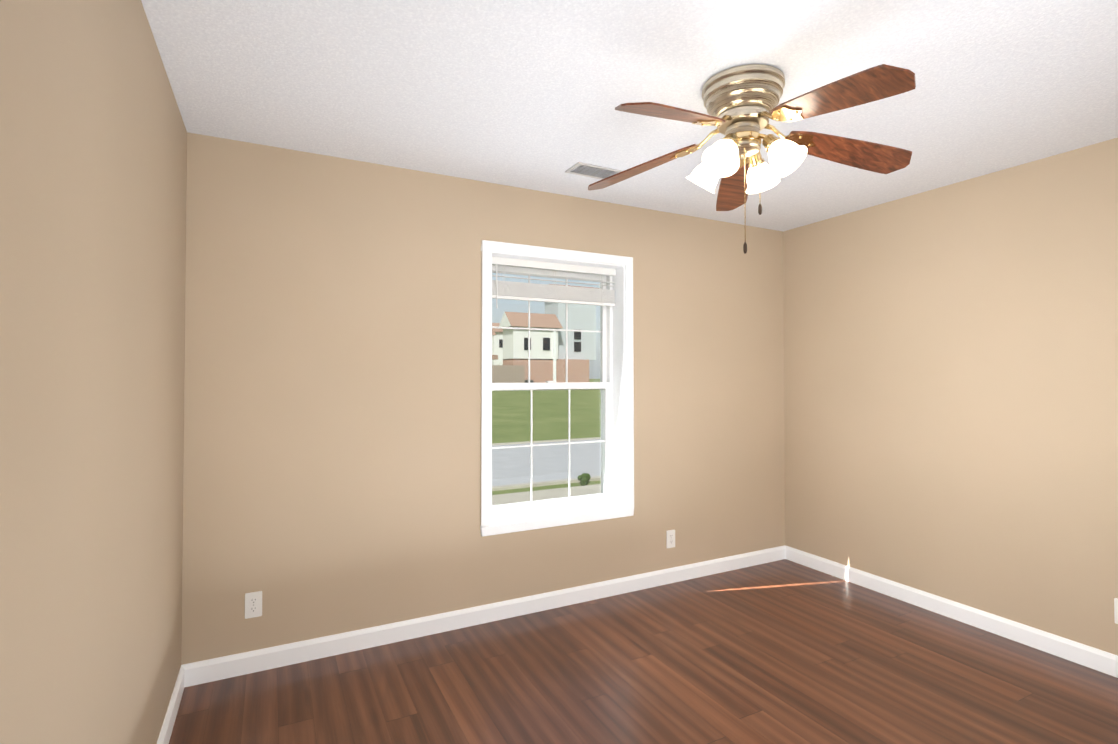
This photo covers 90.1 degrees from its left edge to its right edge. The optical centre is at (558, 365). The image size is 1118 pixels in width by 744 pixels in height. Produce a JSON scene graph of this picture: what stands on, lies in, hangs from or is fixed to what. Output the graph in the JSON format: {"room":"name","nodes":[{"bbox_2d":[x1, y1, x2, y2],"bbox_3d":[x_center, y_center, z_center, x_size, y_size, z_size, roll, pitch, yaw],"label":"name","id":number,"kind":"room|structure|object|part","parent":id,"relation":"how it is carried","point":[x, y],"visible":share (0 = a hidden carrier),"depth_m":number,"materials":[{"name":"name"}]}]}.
{"room":"empty bedroom","nodes":[
{"label":"empty bedroom","id":0,"kind":"room"},
{"bbox_2d":[0,0,186,743],"bbox_3d":[-0.982,0.158,1.004,0.140,2.440,3.200,0,-1,-27],"label":"wall","id":1,"kind":"structure","parent":0,"point":[93,161],"depth_m":1.18,"materials":[{"name":"paint"}]},
{"bbox_2d":[157,666,184,743],"bbox_3d":[-0.910,1.331,1.013,0.014,0.095,3.186,0,-1,-27],"label":"baseboard","id":2,"kind":"structure","parent":1,"relation":"attached to","point":[169,720],"depth_m":2.16,"materials":[{"name":"white paint"}]},
{"bbox_2d":[181,132,784,664],"bbox_3d":[-0.037,0.198,3.418,4.030,2.440,0.230,0,-1,-27],"label":"wall","id":3,"kind":"structure","parent":0,"point":[333,358],"depth_m":2.88,"materials":[{"name":"paint"}]},
{"bbox_2d":[245,591,261,618],"bbox_3d":[-1.404,1.099,2.566,0.070,0.115,0.008,0,-1,-27],"label":"electrical outlet","id":4,"kind":"object","parent":3,"relation":"attached to","point":[253,604],"visible":1,"depth_m":2.56,"materials":[{"name":"white plastic"}]},
{"bbox_2d":[181,545,785,687],"bbox_3d":[0.019,1.369,3.290,3.750,0.095,0.014,0,-1,-27],"label":"baseboard","id":5,"kind":"structure","parent":3,"relation":"attached to","point":[219,668],"depth_m":2.96,"materials":[{"name":"white paint"}]},
{"bbox_2d":[480,240,633,536],"bbox_3d":[-0.034,0.125,3.416,1.013,1.635,0.258,0,-1,-27],"label":"window unit","id":6,"kind":"structure","parent":3,"relation":"in","point":[612,296],"depth_m":3.45,"materials":[{"name":"white paint"}]},
{"bbox_3d":[-0.068,-0.227,3.487,0.789,0.678,0.004,0,-1,-27],"label":"sash glass","id":7,"kind":"part","parent":6,"relation":"part of","materials":[{"name":"clear glass"}]},
{"bbox_3d":[-0.051,0.484,3.443,0.789,0.688,0.004,0,-1,-27],"label":"sash glass","id":8,"kind":"part","parent":6,"relation":"part of","materials":[{"name":"clear glass"}]},
{"bbox_3d":[-0.068,-0.229,3.487,0.837,0.759,0.032,0,-1,-27],"label":"sash","id":9,"kind":"part","parent":6,"relation":"part of","materials":[{"name":"white plastic"}]},
{"bbox_3d":[-0.051,0.482,3.443,0.837,0.759,0.032,0,-1,-27],"label":"sash","id":10,"kind":"part","parent":6,"relation":"part of","materials":[{"name":"clear glass"}]},
{"bbox_3d":[-0.068,0.126,3.481,0.881,1.516,0.112,0,-1,-27],"label":"frame","id":11,"kind":"part","parent":6,"relation":"part of","materials":[{"name":"white plastic"}]},
{"bbox_2d":[492,256,615,307],"bbox_3d":[-0.026,-0.478,3.411,0.869,0.300,0.046,0,-1,-27],"label":"blind","id":12,"kind":"object","parent":6,"relation":"attached to","point":[509,290],"depth_m":3.40,"materials":[{"name":"white plastic"}]},
{"bbox_2d":[666,530,674,547],"bbox_3d":[0.736,1.137,3.666,0.070,0.115,0.008,0,-1,-27],"label":"electrical outlet","id":13,"kind":"object","parent":3,"relation":"attached to","point":[670,538],"visible":1,"depth_m":3.66,"materials":[{"name":"white plastic"}]},
{"bbox_2d":[141,0,1117,230],"bbox_3d":[0.727,-1.096,1.954,4.030,0.100,3.570,0,-1,-27],"label":"ceiling","id":14,"kind":"structure","parent":0,"point":[529,94],"depth_m":2.05,"materials":[{"name":"white paint"}]},
{"bbox_2d":[565,162,621,178],"bbox_3d":[0.199,-1.026,2.958,0.300,0.009,0.150,0,-1,-27],"label":"ceiling vent","id":15,"kind":"object","parent":14,"relation":"in","point":[591,166],"visible":0.71,"depth_m":2.93,"materials":[{"name":"grey metal"}]},
{"bbox_2d":[588,64,915,253],"bbox_3d":[0.689,-0.725,2.026,1.234,0.641,1.205,0,-1,-27],"label":"ceiling fan","id":16,"kind":"object","parent":14,"relation":"hanging from","point":[741,102],"visible":1,"depth_m":1.99,"materials":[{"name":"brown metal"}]},
{"bbox_3d":[0.682,-0.906,2.074,0.294,0.276,0.294,0,-1,-27],"label":"motor","id":17,"kind":"part","parent":16,"relation":"part of","materials":[{"name":"gold metal"}]},
{"bbox_2d":[169,559,1117,743],"bbox_3d":[0.727,1.443,1.912,4.030,0.100,3.570,0,-1,-27],"label":"floor","id":18,"kind":"structure","parent":0,"point":[784,651],"depth_m":2.47,"materials":[{"name":"brown wood"}]},
{"bbox_2d":[783,138,1117,654],"bbox_3d":[2.477,0.187,2.782,0.140,2.440,3.200,0,-1,-27],"label":"wall","id":19,"kind":"structure","parent":0,"point":[951,392],"depth_m":3.06,"materials":[{"name":"paint"}]},
{"bbox_2d":[785,546,1117,677],"bbox_3d":[2.412,1.359,2.721,0.014,0.095,3.186,0,-1,-27],"label":"baseboard","id":20,"kind":"structure","parent":19,"relation":"attached to","point":[1105,662],"depth_m":3.04,"materials":[{"name":"white paint"}]},
{"bbox_2d":[1114,598,1117,623],"bbox_3d":[2.533,1.108,2.498,0.008,0.115,0.070,0,-1,-27],"label":"outlet","id":21,"kind":"object","parent":19,"relation":"attached to","point":[1116,609],"visible":1,"depth_m":2.52,"materials":[{"name":"white plastic"}]},
{"label":"outside","id":22,"kind":"structure","parent":0,"visible":0},
{"bbox_2d":[492,379,600,494],"bbox_3d":[-6.306,2.803,77.089,180.000,0.900,136.540,0,-1,-27],"label":"ground","id":23,"kind":"structure","parent":22,"point":[507,408],"depth_m":23.70,"materials":[{"name":"green plant"}]},
{"bbox_2d":[492,365,524,382],"bbox_3d":[-4.287,0.964,47.001,2.996,2.104,0.110,0,-1,-27],"label":"fence","id":24,"kind":"object","parent":23,"relation":"on","point":[503,376],"depth_m":46.96,"materials":[{"name":"beige wood"}]},
{"bbox_2d":[499,284,598,382],"bbox_3d":[0.416,-2.826,55.049,12.943,10.545,4.650,0,-1,-27],"label":"house","id":25,"kind":"structure","parent":23,"relation":"on","point":[591,345],"depth_m":52.59,"materials":[{"name":"grey"}]},
{"bbox_2d":[577,473,590,485],"bbox_3d":[0.484,2.051,10.115,0.287,0.226,0.298,0,-1,-27],"label":"bush","id":26,"kind":"object","parent":23,"relation":"on","point":[584,476],"depth_m":10.06,"materials":[{"name":"green plant"}]},
{"bbox_2d":[492,439,600,485],"bbox_3d":[20.902,2.424,24.168,180.000,0.112,5.550,0,-1,-27],"label":"street","id":27,"kind":"structure","parent":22,"point":[594,465],"depth_m":12.58,"materials":[{"name":"grey asphalt"}]},
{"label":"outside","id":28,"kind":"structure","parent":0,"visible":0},
{"bbox_2d":[492,323,502,364],"bbox_3d":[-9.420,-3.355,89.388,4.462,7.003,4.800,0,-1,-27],"label":"house","id":29,"kind":"structure","parent":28,"point":[499,349],"depth_m":87.14,"materials":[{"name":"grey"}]},
{"bbox_2d":[492,437,600,505],"bbox_3d":[21.206,2.385,23.577,180.000,0.130,7.220,0,-1,-27],"label":"sidewalk","id":30,"kind":"structure","parent":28,"point":[542,494],"depth_m":9.44,"materials":[{"name":"beige concrete"}]}
]}

